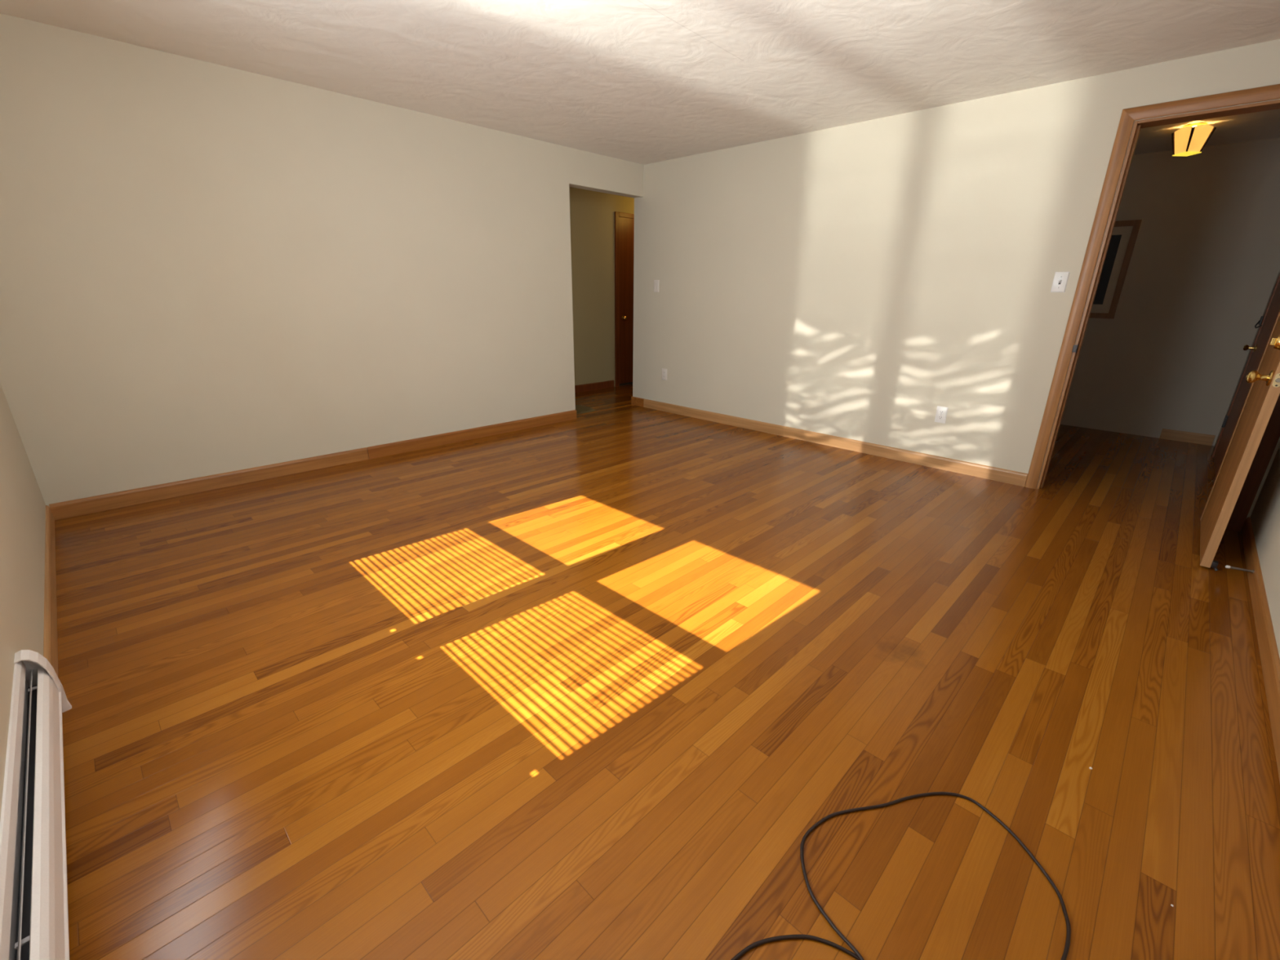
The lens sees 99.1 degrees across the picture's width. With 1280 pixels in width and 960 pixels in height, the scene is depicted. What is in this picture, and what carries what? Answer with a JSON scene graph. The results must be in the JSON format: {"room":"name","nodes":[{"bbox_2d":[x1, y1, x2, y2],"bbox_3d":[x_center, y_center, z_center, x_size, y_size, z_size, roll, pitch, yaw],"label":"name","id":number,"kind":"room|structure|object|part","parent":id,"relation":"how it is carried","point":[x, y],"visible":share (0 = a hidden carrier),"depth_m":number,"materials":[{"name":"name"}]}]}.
{"room":"empty living room","nodes":[
{"label":"empty living room","id":0,"kind":"room"},
{"bbox_2d":[0,383,45,819],"bbox_3d":[-1.495,-0.303,0.925,4.641,2.300,0.150,18,26,41],"label":"wall","id":1,"kind":"structure","parent":0,"point":[22,504],"depth_m":1.83,"materials":[{"name":"paint"}]},
{"bbox_2d":[0,649,71,959],"bbox_3d":[-0.730,0.851,0.673,2.387,0.282,0.056,18,26,41],"label":"baseboard heater","id":2,"kind":"object","parent":1,"relation":"attached to","point":[34,914],"visible":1,"depth_m":1.02,"materials":[{"name":"metal"}]},
{"bbox_3d":[-0.739,0.854,0.650,2.367,0.256,0.010,18,26,41],"label":"panel","id":3,"kind":"part","parent":2,"relation":"part of","materials":[{"name":"metal"}]},
{"bbox_3d":[-0.718,0.864,0.676,2.367,0.200,0.038,18,26,41],"label":"panel","id":4,"kind":"part","parent":2,"relation":"part of","materials":[{"name":"metal"}]},
{"bbox_2d":[43,505,57,675],"bbox_3d":[-2.354,0.422,2.177,2.087,0.088,0.012,18,26,41],"label":"baseboard","id":5,"kind":"structure","parent":1,"relation":"attached to","point":[50,636],"depth_m":2.07,"materials":[{"name":"brown wood"}]},
{"bbox_2d":[0,13,643,506],"bbox_3d":[-1.635,-1.377,4.001,0.122,2.300,4.604,18,26,41],"label":"wall","id":6,"kind":"structure","parent":0,"point":[206,268],"depth_m":3.23,"materials":[{"name":"paint"}]},
{"bbox_2d":[48,409,577,519],"bbox_3d":[-1.857,-0.233,4.072,0.012,0.088,3.545,18,26,41],"label":"baseboard","id":7,"kind":"structure","parent":6,"relation":"attached to","point":[77,507],"depth_m":3.56,"materials":[{"name":"brown wood"}]},
{"bbox_2d":[568,186,634,386],"bbox_3d":[-0.512,-2.253,6.556,0.100,2.300,4.180,18,26,41],"label":"wall","id":8,"kind":"structure","parent":0,"point":[592,213],"depth_m":6.42,"materials":[{"name":"paint"}]},
{"bbox_2d":[574,380,613,392],"bbox_3d":[-1.143,-0.982,6.247,0.012,0.088,2.300,18,26,41],"label":"baseboard","id":9,"kind":"structure","parent":8,"relation":"attached to","point":[604,384],"depth_m":6.79,"materials":[{"name":"red wood"}]},
{"bbox_2d":[614,211,634,386],"bbox_3d":[0.040,-2.274,7.016,0.072,2.050,0.935,18,26,41],"label":"door","id":10,"kind":"structure","parent":8,"relation":"in","point":[624,222],"depth_m":6.79,"materials":[{"name":"red wood"}]},
{"bbox_3d":[-0.285,-2.181,6.737,0.020,2.050,0.060,18,26,41],"label":"casing leg","id":11,"kind":"part","parent":10,"relation":"part of","materials":[{"name":"red wood"}]},
{"bbox_3d":[-0.194,-2.031,6.841,0.060,0.052,0.052,18,26,41],"label":"knob","id":12,"kind":"part","parent":10,"relation":"part of","materials":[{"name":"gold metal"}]},
{"bbox_2d":[0,0,1279,164],"bbox_3d":[0.537,-2.377,3.303,5.922,0.100,7.157,18,26,41],"label":"ceiling","id":13,"kind":"structure","parent":0,"point":[640,82],"depth_m":2.68,"materials":[{"name":"paint"}]},
{"bbox_2d":[1171,122,1216,156],"bbox_3d":[3.807,-2.351,3.768,0.164,0.178,0.164,0,19,-1],"label":"ceiling light","id":14,"kind":"object","parent":13,"relation":"attached to","point":[1190,140],"visible":1,"depth_m":3.73,"materials":[{"name":"yellow glass"}]},
{"bbox_3d":[3.745,-2.360,3.829,0.051,0.144,0.017,18,26,41],"label":"corner post","id":15,"kind":"part","parent":14,"relation":"part of","materials":[{"name":"brown metal"}]},
{"bbox_3d":[3.747,-2.349,3.768,0.031,0.160,0.126,0,19,-1],"label":"glass panel","id":16,"kind":"part","parent":14,"relation":"part of","materials":[{"name":"yellow glass"}]},
{"bbox_3d":[3.806,-2.270,3.796,0.105,0.006,0.105,0,19,-1],"label":"plate","id":17,"kind":"part","parent":14,"relation":"part of","materials":[{"name":"brown"}]},
{"bbox_3d":[3.746,-2.319,3.713,0.017,0.144,0.051,18,26,41],"label":"corner post","id":18,"kind":"part","parent":14,"relation":"part of","materials":[{"name":"brown metal"}]},
{"bbox_3d":[3.808,-2.328,3.712,0.126,0.160,0.031,0,19,-1],"label":"glass panel","id":19,"kind":"part","parent":14,"relation":"part of","materials":[{"name":"yellow glass"}]},
{"bbox_3d":[3.869,-2.318,3.715,0.051,0.144,0.017,18,26,41],"label":"corner post","id":20,"kind":"part","parent":14,"relation":"part of","materials":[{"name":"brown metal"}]},
{"bbox_2d":[54,383,1279,959],"bbox_3d":[0.949,-0.266,4.493,5.892,0.060,9.877,18,26,41],"label":"floor","id":21,"kind":"structure","parent":0,"point":[593,685],"depth_m":1.62,"materials":[{"name":"brown wood"}]},
{"bbox_2d":[575,404,595,413],"bbox_3d":[-0.883,-0.664,5.464,0.345,0.008,0.960,18,26,41],"label":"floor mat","id":22,"kind":"object","parent":21,"relation":"on","point":[580,409],"visible":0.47,"depth_m":5.66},
{"bbox_2d":[730,791,1071,959],"bbox_3d":[0.471,0.897,1.026,0.476,0.014,0.983,18,26,41],"label":"power cord","id":23,"kind":"object","parent":21,"relation":"on","point":[856,955],"visible":1,"depth_m":1.13,"materials":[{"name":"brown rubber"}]},
{"bbox_2d":[632,39,1279,519],"bbox_3d":[1.687,-1.356,4.062,4.794,2.300,0.122,18,26,41],"label":"wall","id":24,"kind":"structure","parent":0,"point":[858,281],"depth_m":3.84,"materials":[{"name":"paint"}]},
{"bbox_2d":[653,280,659,292],"bbox_3d":[0.159,-1.907,5.361,0.070,0.114,0.010,18,26,41],"label":"light switch","id":25,"kind":"object","parent":24,"relation":"attached to","point":[656,282],"visible":1,"depth_m":5.36,"materials":[{"name":"white plastic"}]},
{"bbox_2d":[662,368,666,380],"bbox_3d":[0.247,-1.075,5.550,0.070,0.114,0.008,18,26,41],"label":"wall outlet","id":26,"kind":"object","parent":24,"relation":"attached to","point":[664,371],"visible":1,"depth_m":5.54,"materials":[{"name":"white plastic"}]},
{"bbox_2d":[631,396,1027,486],"bbox_3d":[1.214,-0.435,4.762,3.660,0.088,0.012,18,26,41],"label":"baseboard","id":27,"kind":"structure","parent":24,"relation":"attached to","point":[998,474],"depth_m":4.32,"materials":[{"name":"brown wood"}]},
{"bbox_2d":[934,405,948,423],"bbox_3d":[2.113,-0.458,3.827,0.070,0.114,0.008,18,26,41],"label":"wall outlet","id":28,"kind":"object","parent":24,"relation":"attached to","point":[941,411],"visible":1,"depth_m":3.82,"materials":[{"name":"white plastic"}]},
{"bbox_2d":[1050,271,1070,292],"bbox_3d":[2.471,-1.165,3.210,0.070,0.114,0.020,18,26,41],"label":"light switch","id":29,"kind":"object","parent":24,"relation":"attached to","point":[1060,281],"visible":1,"depth_m":3.21,"materials":[{"name":"white plastic"}]},
{"bbox_2d":[1024,84,1279,532],"bbox_3d":[2.926,-0.852,2.940,0.982,2.116,0.144,18,26,41],"label":"door frame","id":30,"kind":"structure","parent":24,"relation":"attached to","point":[1271,435],"depth_m":2.94,"materials":[{"name":"brown wood"}]},
{"bbox_3d":[2.589,-0.782,3.243,0.022,0.053,0.044,18,26,41],"label":"strike plate","id":31,"kind":"part","parent":30,"relation":"part of","materials":[{"name":"metal"}]},
{"bbox_3d":[2.553,-0.948,3.201,0.060,2.116,0.017,18,26,41],"label":"casing leg","id":32,"kind":"part","parent":30,"relation":"part of","materials":[{"name":"brown wood"}]},
{"bbox_2d":[1200,314,1279,570],"bbox_3d":[2.873,-0.632,2.431,0.178,2.037,0.744,18,26,41],"label":"door","id":33,"kind":"structure","parent":24,"relation":"in","point":[1264,394],"depth_m":2.46,"materials":[{"name":"brown wood"}]},
{"bbox_3d":[2.623,-0.435,2.311,0.071,0.066,0.066,18,26,41],"label":"knob","id":34,"kind":"part","parent":33,"relation":"part of","materials":[{"name":"gold metal"}]},
{"bbox_3d":[2.618,-0.409,2.236,0.025,0.058,0.002,18,26,41],"label":"latch plate","id":35,"kind":"part","parent":33,"relation":"part of","materials":[{"name":"gold metal"}]},
{"bbox_2d":[1060,137,1279,445],"bbox_3d":[4.147,-1.637,4.956,2.410,2.300,0.100,18,26,41],"label":"wall","id":36,"kind":"structure","parent":0,"point":[1204,267],"depth_m":4.52,"materials":[{"name":"paint"}]},
{"bbox_2d":[1089,219,1142,318],"bbox_3d":[4.000,-1.890,4.933,0.630,0.801,0.022,18,26,41],"label":"framed picture","id":37,"kind":"object","parent":36,"relation":"attached to","point":[1125,233],"visible":0.41,"depth_m":4.78,"materials":[{"name":"brown wood"}]},
{"bbox_2d":[1093,235,1121,304],"bbox_3d":[4.001,-1.894,4.933,0.420,0.573,0.002,18,26,41],"label":"print","id":38,"kind":"object","parent":37,"relation":"attached to","point":[1114,249],"depth_m":4.81},
{"bbox_2d":[1159,428,1215,445],"bbox_3d":[4.718,-0.372,4.707,0.331,0.088,0.012,18,26,41],"label":"baseboard","id":39,"kind":"structure","parent":36,"relation":"attached to","point":[1170,434],"depth_m":4.70,"materials":[{"name":"brown wood"}]},
{"bbox_2d":[1213,270,1279,446],"bbox_3d":[4.102,-1.103,3.423,0.100,2.300,2.280,18,26,41],"label":"wall","id":40,"kind":"structure","parent":0,"point":[1279,270],"depth_m":4.33,"materials":[{"name":"paint"}]},
{"bbox_2d":[1212,272,1279,484],"bbox_3d":[4.197,-1.081,3.665,0.072,2.100,1.010,18,26,41],"label":"door","id":41,"kind":"structure","parent":40,"relation":"in","point":[1266,322],"depth_m":3.85,"materials":[{"name":"red wood"}]},
{"bbox_3d":[4.377,-0.949,3.915,0.062,0.056,0.056,18,26,41],"label":"knob","id":42,"kind":"part","parent":41,"relation":"part of","materials":[{"name":"gold metal"}]},
{"bbox_2d":[1249,445,1279,657],"bbox_3d":[1.678,-0.269,0.944,0.120,2.300,4.604,18,26,41],"label":"wall","id":43,"kind":"structure","parent":0,"point":[1264,517],"depth_m":2.39,"materials":[{"name":"paint"}]},
{"bbox_2d":[1225,564,1253,573],"bbox_3d":[2.642,0.393,2.403,0.093,0.019,0.018,10,21,26],"label":"stopper","id":44,"kind":"object","parent":43,"relation":"attached to","point":[1226,566],"visible":1,"depth_m":2.40,"materials":[{"name":"metal"}]},
{"bbox_2d":[1240,516,1279,781],"bbox_3d":[1.675,0.741,1.406,0.012,0.088,4.442,18,26,41],"label":"baseboard","id":45,"kind":"structure","parent":43,"relation":"attached to","point":[1268,652],"depth_m":1.95,"materials":[{"name":"brown wood"}]}
]}

